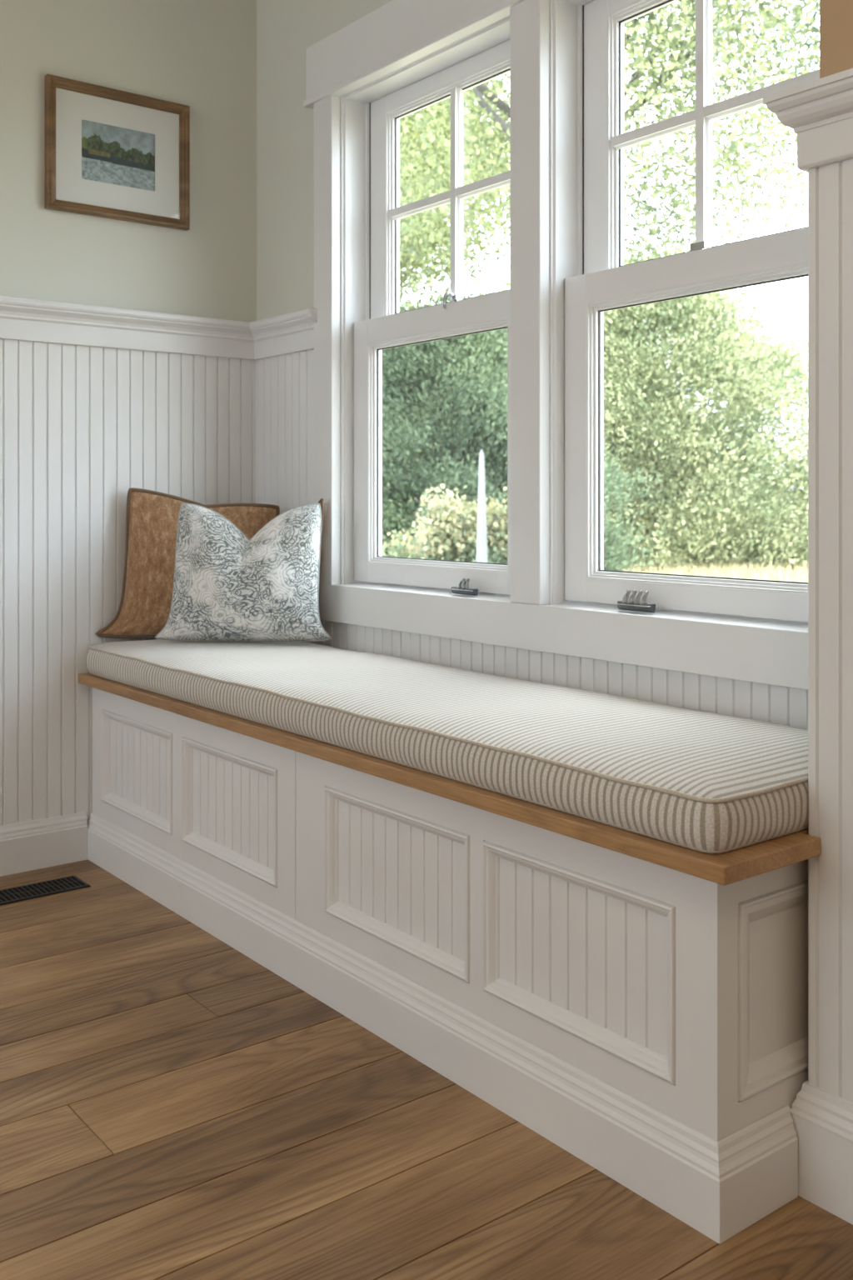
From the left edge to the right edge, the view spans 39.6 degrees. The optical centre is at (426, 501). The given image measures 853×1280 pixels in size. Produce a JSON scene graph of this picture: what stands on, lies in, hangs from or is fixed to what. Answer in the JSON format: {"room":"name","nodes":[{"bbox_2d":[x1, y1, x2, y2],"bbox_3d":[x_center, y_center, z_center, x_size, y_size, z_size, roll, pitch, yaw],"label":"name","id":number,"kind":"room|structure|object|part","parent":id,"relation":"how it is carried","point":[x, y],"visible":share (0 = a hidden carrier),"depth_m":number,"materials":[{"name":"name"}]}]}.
{"room":"window seat nook","nodes":[
{"label":"window seat nook","id":0,"kind":"room"},
{"bbox_2d":[0,0,256,825],"bbox_3d":[-2.277,-0.365,2.056,4.760,2.670,0.140,0,0,-38],"label":"wall","id":1,"kind":"structure","parent":0,"point":[82,427],"depth_m":3.07,"materials":[{"name":"green paint"}]},
{"bbox_2d":[0,811,87,876],"bbox_3d":[-2.491,0.860,1.791,4.098,0.120,0.018,0,0,-38],"label":"baseboard","id":2,"kind":"structure","parent":1,"relation":"attached to","point":[62,839],"depth_m":2.98,"materials":[{"name":"white paint"}]},
{"bbox_2d":[45,74,189,230],"bbox_3d":[-0.805,-0.910,3.113,0.394,0.336,0.023,0,0,-38],"label":"framed picture","id":3,"kind":"object","parent":1,"relation":"attached to","point":[111,153],"visible":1,"depth_m":3.11,"materials":[{"name":"brown wood"},{"name":"glass"},{"name":"paper"}]},
{"bbox_2d":[81,120,154,191],"bbox_3d":[-0.811,-0.908,3.118,0.210,0.159,0.001,0,0,-38],"label":"print","id":4,"kind":"object","parent":3,"relation":"attached to","point":[111,154],"depth_m":3.12},
{"bbox_3d":[-2.300,0.200,1.954,4.600,1.240,0.008,0,0,-38],"label":"beadboard panel","id":5,"kind":"part","parent":1,"relation":"part of","materials":[{"name":"white paint"}]},
{"bbox_2d":[0,295,317,359],"bbox_3d":[-2.188,-0.453,1.817,4.606,0.101,0.358,0,0,-38],"label":"trim","id":6,"kind":"structure","parent":1,"relation":"attached to","point":[22,319],"depth_m":3.13,"materials":[{"name":"white paint"}]},
{"bbox_2d":[0,859,852,1279],"bbox_3d":[-0.567,0.950,-0.237,4.870,0.060,5.860,0,0,-38],"label":"floor","id":7,"kind":"structure","parent":0,"point":[173,1106],"depth_m":1.68,"materials":[{"name":"brown wood"}]},
{"bbox_2d":[0,875,90,905],"bbox_3d":[-0.953,0.918,2.777,0.305,0.004,0.100,0,0,-38],"label":"floor vent","id":8,"kind":"object","parent":7,"relation":"in","point":[16,894],"visible":1,"depth_m":2.80,"materials":[{"name":"brown metal"}]},
{"bbox_2d":[92,687,295,919],"bbox_3d":[-0.375,0.694,2.819,0.478,0.452,0.995,0,0,-38],"label":"panel","id":9,"kind":"object","parent":7,"relation":"on","point":[221,802],"visible":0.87,"depth_m":2.61,"materials":[{"name":"white paint"}]},
{"bbox_3d":[-0.698,0.644,2.862,0.020,0.235,0.404,0,0,-38],"label":"panel moulding","id":10,"kind":"part","parent":9,"relation":"part of","materials":[{"name":"white paint"}]},
{"bbox_3d":[-0.689,0.644,2.869,0.008,0.231,0.400,0,0,-38],"label":"beadboard panel","id":11,"kind":"part","parent":9,"relation":"part of","materials":[{"name":"white paint"}]},
{"bbox_3d":[-0.416,0.644,2.501,0.020,0.235,0.412,0,0,-38],"label":"panel moulding","id":12,"kind":"part","parent":9,"relation":"part of","materials":[{"name":"white paint"}]},
{"bbox_3d":[-0.407,0.644,2.508,0.008,0.231,0.408,0,0,-38],"label":"beadboard panel","id":13,"kind":"part","parent":9,"relation":"part of","materials":[{"name":"white paint"}]},
{"bbox_2d":[78,673,820,884],"bbox_3d":[-0.063,0.455,2.401,0.518,0.024,2.042,0,0,-38],"label":"board","id":14,"kind":"object","parent":9,"relation":"on","point":[731,867],"visible":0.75,"depth_m":1.72,"materials":[{"name":"brown wood"}]},
{"bbox_2d":[85,639,808,853],"bbox_3d":[-0.067,0.396,2.408,0.504,0.090,2.018,0,0,-38],"label":"seat cushion","id":15,"kind":"object","parent":14,"relation":"on","point":[706,782],"visible":0.91,"depth_m":1.91,"materials":[{"name":"fabric"}]},
{"bbox_2d":[95,487,279,638],"bbox_3d":[-0.614,0.160,3.121,0.497,0.392,0.122,0,0,-18],"label":"throw pillow","id":16,"kind":"object","parent":15,"relation":"on","point":[152,517],"visible":0.48,"depth_m":3.07,"materials":[{"name":"brown fabric"}]},
{"bbox_2d":[155,503,331,641],"bbox_3d":[-0.462,0.177,2.943,0.446,0.346,0.126,0,0,10],"label":"throw pillow","id":17,"kind":"object","parent":15,"relation":"on","point":[228,586],"visible":1,"depth_m":2.91,"materials":[{"name":"grey fabric"}]},
{"bbox_2d":[317,498,324,579],"bbox_3d":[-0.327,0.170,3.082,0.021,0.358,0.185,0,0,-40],"label":"throw pillow","id":18,"kind":"object","parent":15,"relation":"on","point":[321,502],"visible":0.02,"depth_m":3.02,"materials":[{"name":"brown fabric"}]},
{"bbox_2d":[295,750,808,1141],"bbox_3d":[0.243,0.694,2.030,0.478,0.452,1.007,0,0,-38],"label":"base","id":19,"kind":"object","parent":7,"relation":"on","point":[686,995],"visible":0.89,"depth_m":1.70,"materials":[{"name":"white paint"}]},
{"bbox_3d":[-0.055,0.644,2.039,0.020,0.235,0.416,0,0,-38],"label":"panel moulding","id":20,"kind":"part","parent":19,"relation":"part of","materials":[{"name":"white paint"}]},
{"bbox_3d":[-0.046,0.644,2.046,0.008,0.231,0.412,0,0,-38],"label":"beadboard panel","id":21,"kind":"part","parent":19,"relation":"part of","materials":[{"name":"white paint"}]},
{"bbox_3d":[0.211,0.644,1.699,0.020,0.235,0.384,0,0,-38],"label":"panel moulding","id":22,"kind":"part","parent":19,"relation":"part of","materials":[{"name":"white paint"}]},
{"bbox_3d":[0.220,0.644,1.706,0.008,0.231,0.380,0,0,-38],"label":"beadboard panel","id":23,"kind":"part","parent":19,"relation":"part of","materials":[{"name":"white paint"}]},
{"bbox_3d":[0.554,0.694,1.648,0.457,0.452,0.016,0,0,-38],"label":"frame","id":24,"kind":"part","parent":19,"relation":"part of","materials":[{"name":"white paint"}]},
{"bbox_3d":[0.551,0.642,1.643,0.393,0.256,0.018,0,0,-38],"label":"panel moulding","id":25,"kind":"part","parent":19,"relation":"part of","materials":[{"name":"white paint"}]},
{"bbox_3d":[0.547,0.642,1.648,0.389,0.252,0.005,0,0,-38],"label":"panel","id":26,"kind":"part","parent":19,"relation":"part of","materials":[{"name":"white paint"}]},
{"bbox_2d":[255,0,808,729],"bbox_3d":[0.138,-0.365,2.653,0.158,2.670,2.175,0,0,-38],"label":"wall","id":27,"kind":"structure","parent":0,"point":[285,28],"depth_m":2.66,"materials":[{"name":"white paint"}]},
{"bbox_3d":[-0.258,-0.410,3.067,0.028,1.260,0.086,0,0,-38],"label":"casing","id":28,"kind":"part","parent":27,"relation":"part of","materials":[{"name":"white paint"}]},
{"bbox_2d":[340,15,510,594],"bbox_3d":[0.034,-0.415,2.811,0.115,1.261,0.684,0,0,-38],"label":"window","id":29,"kind":"structure","parent":27,"relation":"attached to","point":[372,322],"depth_m":3.00,"materials":[{"name":"white paint"}]},
{"bbox_3d":[0.028,-0.130,2.806,0.035,0.664,0.657,0,0,-38],"label":"sash","id":30,"kind":"part","parent":29,"relation":"part of","materials":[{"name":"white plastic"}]},
{"bbox_3d":[0.065,-0.727,2.835,0.035,0.617,0.640,0,0,-38],"label":"sash","id":31,"kind":"part","parent":29,"relation":"part of","materials":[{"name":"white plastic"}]},
{"bbox_2d":[450,578,479,595],"bbox_3d":[0.086,0.190,2.654,0.023,0.037,0.082,0,0,-38],"label":"window latch","id":32,"kind":"object","parent":27,"relation":"on","point":[463,587],"visible":1,"depth_m":2.65,"materials":[{"name":"grey metal"}]},
{"bbox_3d":[0.086,0.197,2.654,0.023,0.002,0.075,0,0,-38],"label":"deck rail","id":33,"kind":"part","parent":32,"relation":"part of","materials":[{"name":"silver metal"}]},
{"bbox_3d":[0.223,-0.418,2.470,0.050,1.259,0.091,0,0,-38],"label":"mullion casing","id":34,"kind":"part","parent":27,"relation":"part of","materials":[{"name":"white paint"}]},
{"bbox_3d":[0.143,0.025,2.571,0.008,0.890,2.030,0,0,-38],"label":"beadboard panel","id":35,"kind":"part","parent":27,"relation":"part of","materials":[{"name":"white paint"}]},
{"bbox_2d":[616,589,657,613],"bbox_3d":[0.400,0.188,2.252,0.023,0.040,0.088,0,0,-38],"label":"window latch","id":36,"kind":"object","parent":27,"relation":"on","point":[630,603],"visible":1,"depth_m":2.25,"materials":[{"name":"grey metal"}]},
{"bbox_3d":[0.400,0.196,2.252,0.023,0.002,0.081,0,0,-38],"label":"deck rail","id":37,"kind":"part","parent":36,"relation":"part of","materials":[{"name":"grey metal"}]},
{"bbox_2d":[550,0,819,621],"bbox_3d":[0.508,-0.415,2.205,0.115,1.261,0.684,0,0,-38],"label":"window","id":38,"kind":"structure","parent":27,"relation":"attached to","point":[589,276],"depth_m":2.41,"materials":[{"name":"white paint"}]},
{"bbox_3d":[0.539,-0.727,2.229,0.035,0.617,0.640,0,0,-38],"label":"sash","id":39,"kind":"part","parent":38,"relation":"part of","materials":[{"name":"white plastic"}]},
{"bbox_3d":[0.502,-0.130,2.200,0.035,0.664,0.657,0,0,-38],"label":"sash","id":40,"kind":"part","parent":38,"relation":"part of","materials":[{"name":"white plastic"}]},
{"bbox_2d":[808,0,852,1103],"bbox_3d":[1.821,-0.365,0.259,0.444,2.670,3.700,0,0,-38],"label":"wall","id":41,"kind":"structure","parent":0,"point":[830,186],"depth_m":1.55,"materials":[{"name":"beige paint"}]},
{"bbox_2d":[87,812,852,1244],"bbox_3d":[0.924,0.848,0.915,0.202,0.145,5.600,0,0,-38],"label":"baseboard","id":42,"kind":"structure","parent":41,"relation":"attached to","point":[723,1187],"depth_m":1.72,"materials":[{"name":"white paint"}]},
{"bbox_2d":[763,68,852,172],"bbox_3d":[1.707,-0.493,0.271,0.359,0.102,3.620,0,0,-38],"label":"trim","id":43,"kind":"structure","parent":41,"relation":"attached to","point":[820,112],"depth_m":1.54,"materials":[{"name":"white paint"}]},
{"bbox_3d":[1.707,-0.518,0.271,0.359,0.052,3.620,0,0,-38],"label":"crown moulding","id":44,"kind":"part","parent":43,"relation":"part of","materials":[{"name":"white paint"}]},
{"label":"outside","id":45,"kind":"structure","parent":0,"visible":0},
{"label":"ground","id":46,"kind":"structure","parent":45,"visible":0},
{"bbox_2d":[381,287,506,501],"bbox_3d":[-1.204,-1.206,18.629,6.518,5.026,5.616,0,0,38],"label":"cedar tree","id":47,"kind":"object","parent":46,"relation":"on","point":[402,304],"visible":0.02,"depth_m":17.40,"materials":[{"name":"green plant"}]},
{"bbox_2d":[381,483,507,564],"bbox_3d":[0.333,0.548,11.306,1.855,1.499,1.886,0,0,10],"label":"shrub","id":48,"kind":"object","parent":46,"relation":"on","point":[447,534],"visible":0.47,"depth_m":11.03,"materials":[{"name":"pale yellow-green leaves"},{"name":"cream blossoms"}]},
{"bbox_3d":[0.353,0.555,11.306,0.954,0.867,0.942,0,0,-38],"label":"stem","id":49,"kind":"part","parent":48,"relation":"part of","materials":[{"name":"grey plant"}]},
{"bbox_2d":[400,73,510,311],"bbox_3d":[-1.079,-2.581,13.711,5.580,7.124,5.685,0,0,30],"label":"maple tree","id":50,"kind":"object","parent":46,"relation":"on","point":[404,275],"visible":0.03,"depth_m":13.47,"materials":[{"name":"green plant"}]},
{"bbox_2d":[475,449,487,562],"bbox_3d":[0.479,0.260,10.260,0.090,1.440,0.090,0,0,-38],"label":"post","id":51,"kind":"object","parent":46,"relation":"on","point":[482,544],"visible":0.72,"depth_m":10.24,"materials":[{"name":"white paint"}]},
{"bbox_2d":[381,276,668,573],"bbox_3d":[0.461,-0.784,14.780,5.102,4.205,4.340,0,0,19],"label":"cedar tree","id":52,"kind":"object","parent":46,"relation":"on","point":[464,379],"visible":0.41,"depth_m":14.00,"materials":[{"name":"green plant"}]},
{"bbox_2d":[478,270,729,548],"bbox_3d":[2.423,-1.806,23.709,8.101,6.613,6.920,0,0,31],"label":"cedar tree","id":53,"kind":"object","parent":46,"relation":"on","point":[501,286],"visible":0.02,"depth_m":23.04,"materials":[{"name":"green plant"}]},
{"bbox_2d":[400,0,819,314],"bbox_3d":[0.850,-2.304,9.049,6.642,6.570,6.361,0,0,-18],"label":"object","id":54,"kind":"object","parent":46,"relation":"on","point":[672,39],"visible":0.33,"depth_m":8.46,"materials":[{"name":"green plant"}]},
{"bbox_2d":[425,218,808,574],"bbox_3d":[3.474,-1.500,18.645,9.459,6.025,7.542,0,0,12],"label":"cedar tree","id":55,"kind":"object","parent":46,"relation":"on","point":[739,522],"visible":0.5,"depth_m":16.79,"materials":[{"name":"green plant"}]},
{"bbox_2d":[605,538,808,582],"bbox_3d":[5.575,0.920,18.514,14.080,0.280,23.094,0,0,0],"label":"meadow grass","id":56,"kind":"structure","parent":46,"relation":"on","point":[795,574],"depth_m":14.85,"materials":[{"name":"plant"}]},
{"bbox_2d":[689,460,788,508],"bbox_3d":[5.614,-0.792,35.044,9.592,4.980,9.903,0,0,-29],"label":"tree","id":57,"kind":"object","parent":46,"relation":"on","point":[692,461],"visible":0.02,"depth_m":32.89,"materials":[{"name":"green plant"}]}
]}

